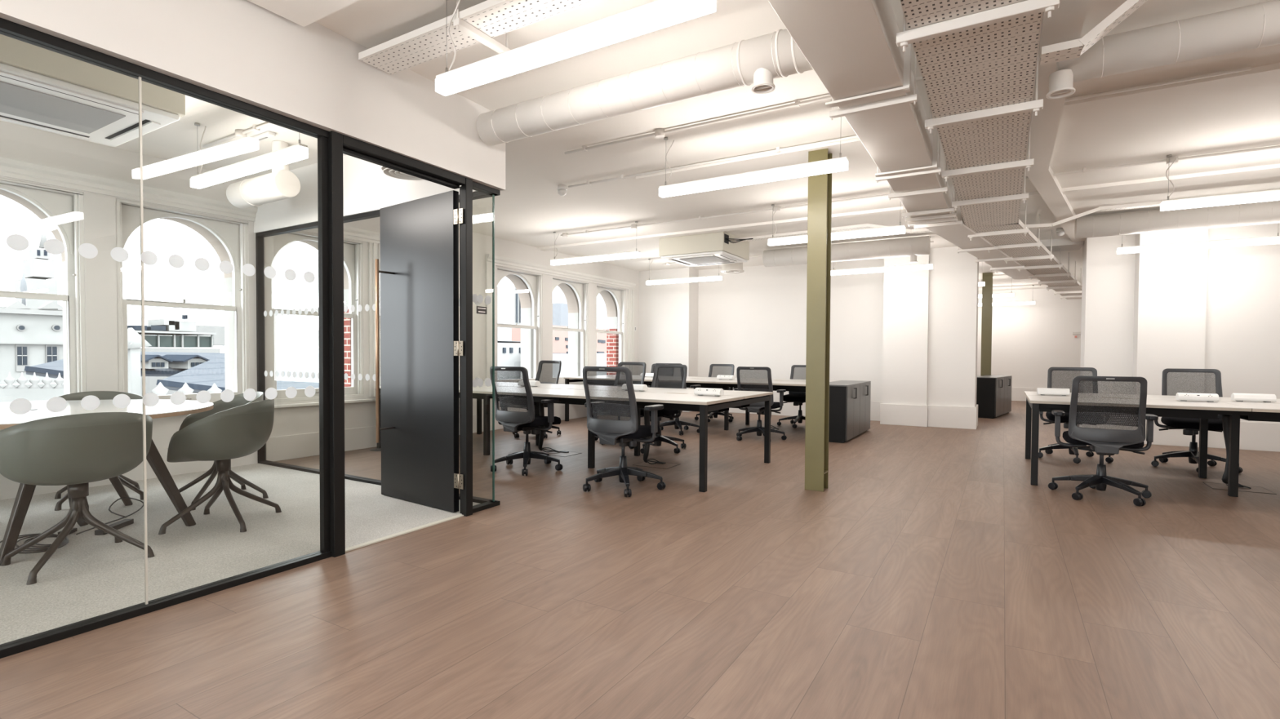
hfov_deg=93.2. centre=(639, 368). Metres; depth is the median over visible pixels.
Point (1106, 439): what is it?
office chair
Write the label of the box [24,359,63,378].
slate roof
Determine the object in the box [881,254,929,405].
wall
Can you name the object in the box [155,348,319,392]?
building
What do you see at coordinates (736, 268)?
diffuser
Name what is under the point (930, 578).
floor
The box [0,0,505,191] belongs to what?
wall
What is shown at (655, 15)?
pendant light
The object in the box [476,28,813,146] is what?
spiral duct
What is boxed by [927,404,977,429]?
baseboard
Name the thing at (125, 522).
floor cables
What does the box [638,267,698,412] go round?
wall pier
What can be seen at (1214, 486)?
box
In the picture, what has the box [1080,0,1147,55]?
tray
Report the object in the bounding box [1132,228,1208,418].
wall
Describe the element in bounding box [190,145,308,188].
diffuser
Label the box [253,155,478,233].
wall
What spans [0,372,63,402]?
stone balustrade
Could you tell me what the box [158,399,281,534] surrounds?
shell chair
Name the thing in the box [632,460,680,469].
box
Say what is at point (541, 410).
spine
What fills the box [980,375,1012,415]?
storage cabinet
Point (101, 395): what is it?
shell chair
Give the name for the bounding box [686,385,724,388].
basket
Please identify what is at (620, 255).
diffuser
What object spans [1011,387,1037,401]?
baseboard
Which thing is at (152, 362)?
dormer
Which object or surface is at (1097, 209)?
tray
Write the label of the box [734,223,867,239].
tray
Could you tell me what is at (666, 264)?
conduit
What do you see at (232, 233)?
window
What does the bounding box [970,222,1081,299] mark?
tray
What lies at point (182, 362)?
dormer
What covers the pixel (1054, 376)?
office chair
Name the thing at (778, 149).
conduit
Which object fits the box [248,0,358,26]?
beam
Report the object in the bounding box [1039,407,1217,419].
crossbar
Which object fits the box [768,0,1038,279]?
duct
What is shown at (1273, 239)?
pendant light
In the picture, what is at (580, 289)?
window
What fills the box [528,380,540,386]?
module
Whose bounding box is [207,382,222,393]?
stone finial
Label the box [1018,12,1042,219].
tray
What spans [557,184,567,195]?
smoke detector
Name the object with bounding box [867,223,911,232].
tray
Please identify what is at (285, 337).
wall
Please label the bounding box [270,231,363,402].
window
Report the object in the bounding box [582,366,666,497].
office chair
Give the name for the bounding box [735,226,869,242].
tray
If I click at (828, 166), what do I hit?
diffuser
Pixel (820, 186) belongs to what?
steel column
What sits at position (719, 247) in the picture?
air conditioning unit
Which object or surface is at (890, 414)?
baseboard
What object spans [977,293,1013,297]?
diffuser
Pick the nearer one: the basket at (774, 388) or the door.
the door
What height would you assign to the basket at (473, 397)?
0.065 m
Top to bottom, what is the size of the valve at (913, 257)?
0.100 m
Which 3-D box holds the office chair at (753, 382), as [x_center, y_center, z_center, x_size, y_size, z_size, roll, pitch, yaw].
[1.573,0.453,7.970,0.673,0.958,0.675,1,1,29]
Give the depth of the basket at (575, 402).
6.08 m
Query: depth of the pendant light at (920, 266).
8.88 m
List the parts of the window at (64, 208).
sash, sash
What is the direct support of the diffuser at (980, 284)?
attached to the pendant light at (981, 283)
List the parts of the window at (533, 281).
sash, sash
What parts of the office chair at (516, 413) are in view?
leg, frame, leg, seat, arm post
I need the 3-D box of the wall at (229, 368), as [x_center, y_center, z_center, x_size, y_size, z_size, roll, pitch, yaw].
[-3.229,-0.085,7.656,0.380,4.000,16.200,1,1,31]
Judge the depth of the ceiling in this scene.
4.78 m
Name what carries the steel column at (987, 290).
on the floor at (930, 578)
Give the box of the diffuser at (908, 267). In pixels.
[831,264,933,275]
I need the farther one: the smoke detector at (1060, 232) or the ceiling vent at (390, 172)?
the smoke detector at (1060, 232)
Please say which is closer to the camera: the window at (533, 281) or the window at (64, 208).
the window at (64, 208)
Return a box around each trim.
[345,514,463,552]
[537,163,1279,251]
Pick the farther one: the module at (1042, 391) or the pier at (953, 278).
the pier at (953, 278)
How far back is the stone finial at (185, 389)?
21.48 m
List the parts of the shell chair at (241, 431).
leg, leg, leg, leg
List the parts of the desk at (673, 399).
leg, leg, leg, leg, long rail, leg, leg, leg, cross rail, leg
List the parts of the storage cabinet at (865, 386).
door, door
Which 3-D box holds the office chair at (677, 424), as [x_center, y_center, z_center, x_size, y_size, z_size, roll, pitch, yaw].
[0.531,0.417,8.642,0.673,0.988,0.675,1,1,31]
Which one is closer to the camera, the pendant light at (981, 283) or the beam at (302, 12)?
the beam at (302, 12)
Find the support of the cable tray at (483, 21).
hanging from the ceiling
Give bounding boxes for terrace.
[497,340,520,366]
[552,351,606,377]
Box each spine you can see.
[537,402,559,453]
[643,408,663,464]
[1221,414,1251,488]
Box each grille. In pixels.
[0,80,125,133]
[679,256,729,264]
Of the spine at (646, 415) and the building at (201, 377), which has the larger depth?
the building at (201, 377)
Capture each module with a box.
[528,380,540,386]
[621,384,648,391]
[644,373,653,377]
[693,387,724,395]
[716,374,734,379]
[1036,387,1070,395]
[1175,392,1219,402]
[1231,393,1276,402]
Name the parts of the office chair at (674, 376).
seat, frame, leg, arm post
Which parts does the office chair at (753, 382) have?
leg, frame, leg, seat, leg, arm post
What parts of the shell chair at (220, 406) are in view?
leg, leg, leg, leg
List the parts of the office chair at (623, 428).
leg, frame, leg, seat, arm post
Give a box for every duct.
[226,140,300,208]
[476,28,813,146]
[762,235,930,266]
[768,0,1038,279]
[1056,0,1279,82]
[1074,200,1279,238]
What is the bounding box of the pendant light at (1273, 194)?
[1160,154,1279,210]
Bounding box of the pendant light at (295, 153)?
[190,122,308,188]
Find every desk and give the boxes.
[374,381,773,492]
[564,376,838,430]
[1024,391,1279,497]
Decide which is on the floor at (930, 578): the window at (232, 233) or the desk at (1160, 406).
the desk at (1160, 406)
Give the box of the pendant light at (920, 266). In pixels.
[831,236,933,275]
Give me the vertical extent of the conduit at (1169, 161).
0.052 m
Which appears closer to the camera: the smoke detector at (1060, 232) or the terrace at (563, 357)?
the smoke detector at (1060, 232)
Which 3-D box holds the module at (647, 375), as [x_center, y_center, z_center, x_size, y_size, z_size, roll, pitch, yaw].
[0.140,0.111,10.243,0.260,0.069,0.104,1,1,31]
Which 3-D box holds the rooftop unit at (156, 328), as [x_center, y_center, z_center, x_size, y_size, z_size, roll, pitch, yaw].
[-66.586,-5.458,82.251,5.000,0.662,1.660,1,1,31]
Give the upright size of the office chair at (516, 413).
0.988 m
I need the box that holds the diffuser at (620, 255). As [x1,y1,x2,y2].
[551,252,640,265]
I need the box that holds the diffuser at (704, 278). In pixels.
[646,275,722,284]
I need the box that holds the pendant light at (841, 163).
[658,137,848,197]
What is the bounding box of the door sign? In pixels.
[476,306,486,314]
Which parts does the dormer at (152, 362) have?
pane, pane, pane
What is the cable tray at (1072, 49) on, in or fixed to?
hanging from the ceiling
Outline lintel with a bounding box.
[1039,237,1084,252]
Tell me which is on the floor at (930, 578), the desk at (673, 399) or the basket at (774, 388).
the desk at (673, 399)
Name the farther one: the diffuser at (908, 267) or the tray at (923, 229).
the diffuser at (908, 267)
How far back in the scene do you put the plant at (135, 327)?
79.22 m
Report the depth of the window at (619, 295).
11.84 m
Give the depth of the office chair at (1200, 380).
6.12 m
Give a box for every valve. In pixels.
[751,67,775,93]
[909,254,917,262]
[1046,69,1075,98]
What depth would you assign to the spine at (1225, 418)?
5.15 m
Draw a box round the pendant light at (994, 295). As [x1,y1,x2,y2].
[977,279,1013,297]
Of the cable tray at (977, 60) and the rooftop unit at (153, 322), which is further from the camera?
the rooftop unit at (153, 322)
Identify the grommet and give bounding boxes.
[369,448,381,451]
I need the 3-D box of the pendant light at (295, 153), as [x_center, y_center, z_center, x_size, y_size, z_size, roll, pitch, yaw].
[-2.709,-1.570,4.144,1.420,0.470,0.067,1,1,31]
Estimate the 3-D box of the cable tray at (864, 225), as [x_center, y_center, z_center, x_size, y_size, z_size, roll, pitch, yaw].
[2.551,-1.702,7.653,2.933,0.175,0.163,1,2,36]
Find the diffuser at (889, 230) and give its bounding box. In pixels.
[768,226,905,245]
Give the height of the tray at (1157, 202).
0.035 m
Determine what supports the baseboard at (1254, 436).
attached to the wall at (1242, 314)
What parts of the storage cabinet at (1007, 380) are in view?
door, door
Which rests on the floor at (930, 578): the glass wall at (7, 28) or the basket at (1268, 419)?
the glass wall at (7, 28)
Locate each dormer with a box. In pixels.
[140,355,172,368]
[162,354,208,368]
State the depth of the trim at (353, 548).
3.68 m
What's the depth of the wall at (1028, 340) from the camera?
15.06 m
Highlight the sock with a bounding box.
[66,484,88,526]
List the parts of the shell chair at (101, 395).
leg, leg, leg, leg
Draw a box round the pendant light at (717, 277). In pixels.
[646,258,722,284]
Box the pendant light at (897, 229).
[768,204,905,245]
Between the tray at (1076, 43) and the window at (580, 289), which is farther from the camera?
the window at (580, 289)
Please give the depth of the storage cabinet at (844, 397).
7.70 m
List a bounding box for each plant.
[127,325,146,330]
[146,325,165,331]
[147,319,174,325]
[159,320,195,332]
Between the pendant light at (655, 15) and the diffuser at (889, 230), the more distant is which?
the diffuser at (889, 230)
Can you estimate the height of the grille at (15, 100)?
0.008 m
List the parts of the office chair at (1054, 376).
arm post, seat, frame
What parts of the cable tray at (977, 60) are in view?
threaded rod, threaded rod, threaded rod, threaded rod, threaded rod, threaded rod, threaded rod, threaded rod, threaded rod, threaded rod, threaded rod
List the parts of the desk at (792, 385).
leg, cross rail, long rail, leg, leg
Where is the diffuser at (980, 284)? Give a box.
[978,282,984,286]
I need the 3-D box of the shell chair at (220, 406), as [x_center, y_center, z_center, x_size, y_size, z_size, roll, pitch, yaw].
[-3.148,0.586,4.528,0.617,0.803,0.557,1,2,36]
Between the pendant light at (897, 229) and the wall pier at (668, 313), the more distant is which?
the wall pier at (668, 313)
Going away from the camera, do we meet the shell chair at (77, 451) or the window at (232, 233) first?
the shell chair at (77, 451)
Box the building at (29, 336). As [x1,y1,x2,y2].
[0,301,63,384]
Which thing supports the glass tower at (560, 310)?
on the ground
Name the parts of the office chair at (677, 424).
leg, frame, leg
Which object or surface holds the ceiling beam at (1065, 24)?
attached to the ceiling
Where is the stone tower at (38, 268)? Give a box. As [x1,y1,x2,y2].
[15,226,57,308]
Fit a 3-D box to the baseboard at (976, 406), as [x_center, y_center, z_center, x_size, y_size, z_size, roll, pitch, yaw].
[5.274,0.752,9.482,0.025,0.336,0.620,1,1,31]
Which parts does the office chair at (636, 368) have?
frame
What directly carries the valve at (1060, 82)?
attached to the spiral duct at (1257, 25)
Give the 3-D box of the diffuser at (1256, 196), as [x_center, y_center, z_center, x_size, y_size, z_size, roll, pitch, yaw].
[5.005,-1.354,4.738,1.420,0.062,0.062,1,1,31]
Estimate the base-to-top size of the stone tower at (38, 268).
43.362 m
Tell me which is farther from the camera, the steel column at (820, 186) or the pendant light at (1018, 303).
the pendant light at (1018, 303)
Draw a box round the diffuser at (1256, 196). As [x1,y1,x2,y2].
[1160,191,1279,210]
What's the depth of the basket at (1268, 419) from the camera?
4.77 m
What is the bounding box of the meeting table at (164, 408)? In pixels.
[0,399,213,565]
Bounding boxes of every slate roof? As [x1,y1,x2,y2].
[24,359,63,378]
[140,351,224,376]
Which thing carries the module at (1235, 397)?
on the desk at (1160, 406)
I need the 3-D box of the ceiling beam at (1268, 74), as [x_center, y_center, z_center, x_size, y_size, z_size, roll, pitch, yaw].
[3.585,-1.745,3.682,8.300,0.035,0.260,1,1,31]
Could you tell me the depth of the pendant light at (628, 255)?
7.99 m
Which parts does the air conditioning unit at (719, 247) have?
panel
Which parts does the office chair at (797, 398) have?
seat, frame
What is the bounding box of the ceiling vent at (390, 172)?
[381,165,422,179]
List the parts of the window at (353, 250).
sash, sash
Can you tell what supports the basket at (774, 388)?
on the desk at (792, 385)
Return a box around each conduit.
[202,122,272,147]
[560,145,1279,237]
[564,75,922,154]
[568,66,1251,187]
[662,240,933,266]
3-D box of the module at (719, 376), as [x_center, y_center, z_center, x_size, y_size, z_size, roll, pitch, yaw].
[1.320,0.138,9.314,0.260,0.069,0.104,1,1,31]
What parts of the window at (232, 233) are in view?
sash, sash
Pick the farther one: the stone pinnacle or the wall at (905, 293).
the stone pinnacle
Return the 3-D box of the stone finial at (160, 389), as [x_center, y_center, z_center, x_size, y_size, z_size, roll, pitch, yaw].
[-16.608,1.359,20.954,0.640,1.780,0.624,1,1,31]
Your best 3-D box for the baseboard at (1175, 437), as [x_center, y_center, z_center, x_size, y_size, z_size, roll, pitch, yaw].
[6.636,0.800,7.599,0.680,0.336,0.025,1,1,31]
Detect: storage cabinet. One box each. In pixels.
[828,382,860,443]
[832,380,871,435]
[976,376,1004,418]
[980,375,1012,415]
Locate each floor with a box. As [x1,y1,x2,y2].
[0,400,1279,718]
[0,463,479,644]
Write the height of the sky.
55.688 m
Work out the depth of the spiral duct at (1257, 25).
2.89 m
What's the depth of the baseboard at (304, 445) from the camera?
6.81 m
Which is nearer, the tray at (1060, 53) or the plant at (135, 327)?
the tray at (1060, 53)
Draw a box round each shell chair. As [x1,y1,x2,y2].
[0,412,154,585]
[53,391,143,511]
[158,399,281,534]
[178,391,268,511]
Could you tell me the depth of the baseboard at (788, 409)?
11.05 m
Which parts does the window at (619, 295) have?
sash, sash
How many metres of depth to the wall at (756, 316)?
11.14 m
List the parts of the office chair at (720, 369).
frame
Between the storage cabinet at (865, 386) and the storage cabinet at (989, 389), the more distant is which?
the storage cabinet at (989, 389)
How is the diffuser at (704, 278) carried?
attached to the pendant light at (717, 277)
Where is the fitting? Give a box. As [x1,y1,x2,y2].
[245,130,275,143]
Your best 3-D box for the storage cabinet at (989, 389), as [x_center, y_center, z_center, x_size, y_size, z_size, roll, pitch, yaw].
[6.431,0.521,11.182,0.462,0.735,0.780,1,2,40]
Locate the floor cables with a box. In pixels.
[0,497,143,553]
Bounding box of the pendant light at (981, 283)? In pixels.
[978,279,984,286]
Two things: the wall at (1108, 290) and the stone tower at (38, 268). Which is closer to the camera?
the wall at (1108, 290)
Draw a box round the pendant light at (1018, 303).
[977,284,1035,306]
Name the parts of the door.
pull handle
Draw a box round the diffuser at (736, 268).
[720,262,743,273]
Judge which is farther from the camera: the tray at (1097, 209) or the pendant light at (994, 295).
the pendant light at (994, 295)
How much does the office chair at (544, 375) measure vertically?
1.017 m
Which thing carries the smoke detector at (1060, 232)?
attached to the ceiling
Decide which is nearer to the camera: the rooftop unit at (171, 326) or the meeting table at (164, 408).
the meeting table at (164, 408)
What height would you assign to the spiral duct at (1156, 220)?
0.267 m
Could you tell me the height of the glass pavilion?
18.602 m
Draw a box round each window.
[0,120,639,449]
[0,177,86,403]
[115,198,248,403]
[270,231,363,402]
[496,266,542,382]
[551,276,588,384]
[595,284,626,366]
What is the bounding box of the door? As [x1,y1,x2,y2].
[328,130,472,557]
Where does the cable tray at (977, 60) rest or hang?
hanging from the ceiling
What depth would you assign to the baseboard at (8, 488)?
5.24 m
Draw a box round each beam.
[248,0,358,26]
[635,62,1279,185]
[1025,0,1088,256]
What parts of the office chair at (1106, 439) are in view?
arm post, leg, seat, frame, leg, arm post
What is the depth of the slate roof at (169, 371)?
57.89 m
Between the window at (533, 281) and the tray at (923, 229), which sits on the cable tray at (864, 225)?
the tray at (923, 229)
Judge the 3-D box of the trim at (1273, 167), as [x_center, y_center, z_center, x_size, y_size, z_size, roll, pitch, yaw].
[3.415,-1.811,6.653,11.650,0.035,0.140,1,1,31]
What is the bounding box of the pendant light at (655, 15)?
[435,0,715,96]
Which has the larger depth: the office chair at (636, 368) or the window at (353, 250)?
the office chair at (636, 368)
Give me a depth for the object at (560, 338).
137.29 m
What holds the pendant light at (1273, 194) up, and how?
hanging from the ceiling
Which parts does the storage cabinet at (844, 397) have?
door, door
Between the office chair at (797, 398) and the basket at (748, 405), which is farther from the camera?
the office chair at (797, 398)
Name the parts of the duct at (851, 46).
threaded rod, threaded rod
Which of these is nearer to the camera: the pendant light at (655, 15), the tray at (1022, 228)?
the pendant light at (655, 15)
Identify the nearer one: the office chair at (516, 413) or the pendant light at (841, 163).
the pendant light at (841, 163)
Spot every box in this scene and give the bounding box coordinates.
[543,449,580,457]
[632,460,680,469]
[1203,482,1276,494]
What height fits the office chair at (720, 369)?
0.953 m
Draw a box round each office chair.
[489,366,563,475]
[512,360,561,438]
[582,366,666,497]
[595,362,645,444]
[628,364,687,453]
[648,364,654,387]
[654,363,700,435]
[694,364,734,422]
[733,366,786,440]
[777,364,805,428]
[1038,367,1113,463]
[1048,375,1158,506]
[1151,368,1242,473]
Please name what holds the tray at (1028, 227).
on the pipe at (1157, 203)
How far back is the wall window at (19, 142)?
5.62 m
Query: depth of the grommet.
6.86 m
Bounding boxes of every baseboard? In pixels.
[0,448,257,500]
[266,404,608,462]
[723,396,882,421]
[880,403,927,426]
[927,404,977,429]
[975,404,977,428]
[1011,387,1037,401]
[1143,418,1199,447]
[1207,422,1279,452]
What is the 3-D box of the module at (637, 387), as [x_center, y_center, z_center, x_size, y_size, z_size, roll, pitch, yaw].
[-0.055,0.197,6.267,0.260,0.069,0.104,1,1,31]
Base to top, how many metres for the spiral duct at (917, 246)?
0.267 m
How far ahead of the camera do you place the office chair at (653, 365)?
11.22 m
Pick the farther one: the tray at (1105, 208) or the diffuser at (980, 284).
the diffuser at (980, 284)
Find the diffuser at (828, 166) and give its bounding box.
[658,159,848,197]
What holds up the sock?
hanging from the meeting table at (164, 408)
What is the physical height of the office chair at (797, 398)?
0.953 m
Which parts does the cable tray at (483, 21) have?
threaded rod, threaded rod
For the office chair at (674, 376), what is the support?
on the floor at (930, 578)
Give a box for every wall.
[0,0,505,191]
[0,17,500,658]
[0,189,618,395]
[179,325,319,346]
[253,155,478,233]
[697,257,884,401]
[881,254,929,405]
[977,288,1081,388]
[1080,234,1135,389]
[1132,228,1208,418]
[1204,222,1279,423]
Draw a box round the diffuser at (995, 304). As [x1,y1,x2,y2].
[977,302,1035,306]
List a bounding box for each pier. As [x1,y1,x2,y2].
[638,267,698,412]
[927,246,978,416]
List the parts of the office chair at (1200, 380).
arm post, leg, seat, frame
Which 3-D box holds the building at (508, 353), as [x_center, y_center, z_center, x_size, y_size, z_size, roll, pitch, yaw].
[-26.422,-2.283,130.882,40.500,13.852,54.167,1,1,31]
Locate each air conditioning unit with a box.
[0,34,185,146]
[658,231,753,266]
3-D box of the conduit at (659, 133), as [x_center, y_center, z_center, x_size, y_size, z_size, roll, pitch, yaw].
[1.329,-1.752,3.859,4.550,0.052,0.076,1,1,31]
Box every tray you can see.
[358,0,595,74]
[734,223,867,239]
[734,223,931,242]
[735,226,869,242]
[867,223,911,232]
[896,0,1082,299]
[911,227,929,232]
[911,231,931,233]
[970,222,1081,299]
[1017,219,1082,285]
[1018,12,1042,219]
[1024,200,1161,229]
[1024,222,1051,227]
[1027,226,1051,229]
[1040,0,1147,65]
[1040,45,1082,65]
[1041,38,1082,54]
[1052,206,1100,226]
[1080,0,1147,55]
[1097,204,1159,211]
[1098,200,1161,209]
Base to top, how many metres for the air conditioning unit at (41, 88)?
0.323 m
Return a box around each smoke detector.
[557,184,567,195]
[1056,227,1065,235]
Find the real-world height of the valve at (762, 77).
0.095 m
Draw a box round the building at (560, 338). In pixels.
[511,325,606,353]
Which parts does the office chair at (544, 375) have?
frame, leg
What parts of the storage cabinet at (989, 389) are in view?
door, door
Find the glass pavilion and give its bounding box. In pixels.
[127,315,220,395]
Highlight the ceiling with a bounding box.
[0,0,1279,291]
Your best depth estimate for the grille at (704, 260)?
8.83 m
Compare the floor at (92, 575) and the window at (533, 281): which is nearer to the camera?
the floor at (92, 575)
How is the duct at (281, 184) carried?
attached to the ceiling
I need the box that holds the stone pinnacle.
[127,327,151,395]
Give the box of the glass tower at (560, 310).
[552,302,568,326]
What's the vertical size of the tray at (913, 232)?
0.002 m
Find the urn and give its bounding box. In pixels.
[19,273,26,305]
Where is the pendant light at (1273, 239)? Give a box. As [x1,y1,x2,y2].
[1116,231,1279,253]
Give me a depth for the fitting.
4.69 m
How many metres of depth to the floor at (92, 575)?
3.55 m
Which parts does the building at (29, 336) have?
pane, pane, cornice, pane, pane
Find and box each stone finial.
[151,382,168,395]
[177,382,193,394]
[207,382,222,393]
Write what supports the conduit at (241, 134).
attached to the ceiling
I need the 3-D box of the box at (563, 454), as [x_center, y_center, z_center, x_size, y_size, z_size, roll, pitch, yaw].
[-0.894,0.942,6.739,0.384,0.011,0.304,1,1,31]
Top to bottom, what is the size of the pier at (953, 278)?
2.800 m
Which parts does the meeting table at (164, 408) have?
leg, leg, leg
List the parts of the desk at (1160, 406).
leg, leg, long rail, leg, leg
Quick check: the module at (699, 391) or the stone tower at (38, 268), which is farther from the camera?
the stone tower at (38, 268)
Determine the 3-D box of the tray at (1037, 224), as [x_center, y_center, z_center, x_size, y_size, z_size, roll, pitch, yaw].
[4.375,-1.571,6.646,0.255,0.035,0.003,1,1,20]
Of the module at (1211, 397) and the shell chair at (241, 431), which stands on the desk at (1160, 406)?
the module at (1211, 397)
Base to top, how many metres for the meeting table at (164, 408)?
0.750 m
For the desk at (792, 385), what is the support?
on the floor at (930, 578)
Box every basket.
[458,395,492,399]
[533,399,586,404]
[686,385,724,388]
[720,400,750,408]
[733,386,805,391]
[1240,415,1279,422]
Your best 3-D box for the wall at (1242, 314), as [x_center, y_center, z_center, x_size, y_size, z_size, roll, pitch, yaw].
[8.637,-0.406,6.873,3.480,2.800,0.710,1,1,31]
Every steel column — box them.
[804,148,832,492]
[980,272,992,375]
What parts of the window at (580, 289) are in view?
sash, sash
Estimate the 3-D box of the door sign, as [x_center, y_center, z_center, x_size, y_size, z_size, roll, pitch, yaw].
[-1.115,-0.410,4.261,0.002,0.052,0.100,1,1,29]
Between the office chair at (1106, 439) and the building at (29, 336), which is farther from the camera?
the building at (29, 336)
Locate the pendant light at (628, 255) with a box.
[551,221,640,265]
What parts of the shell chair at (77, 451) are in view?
leg, leg, leg, leg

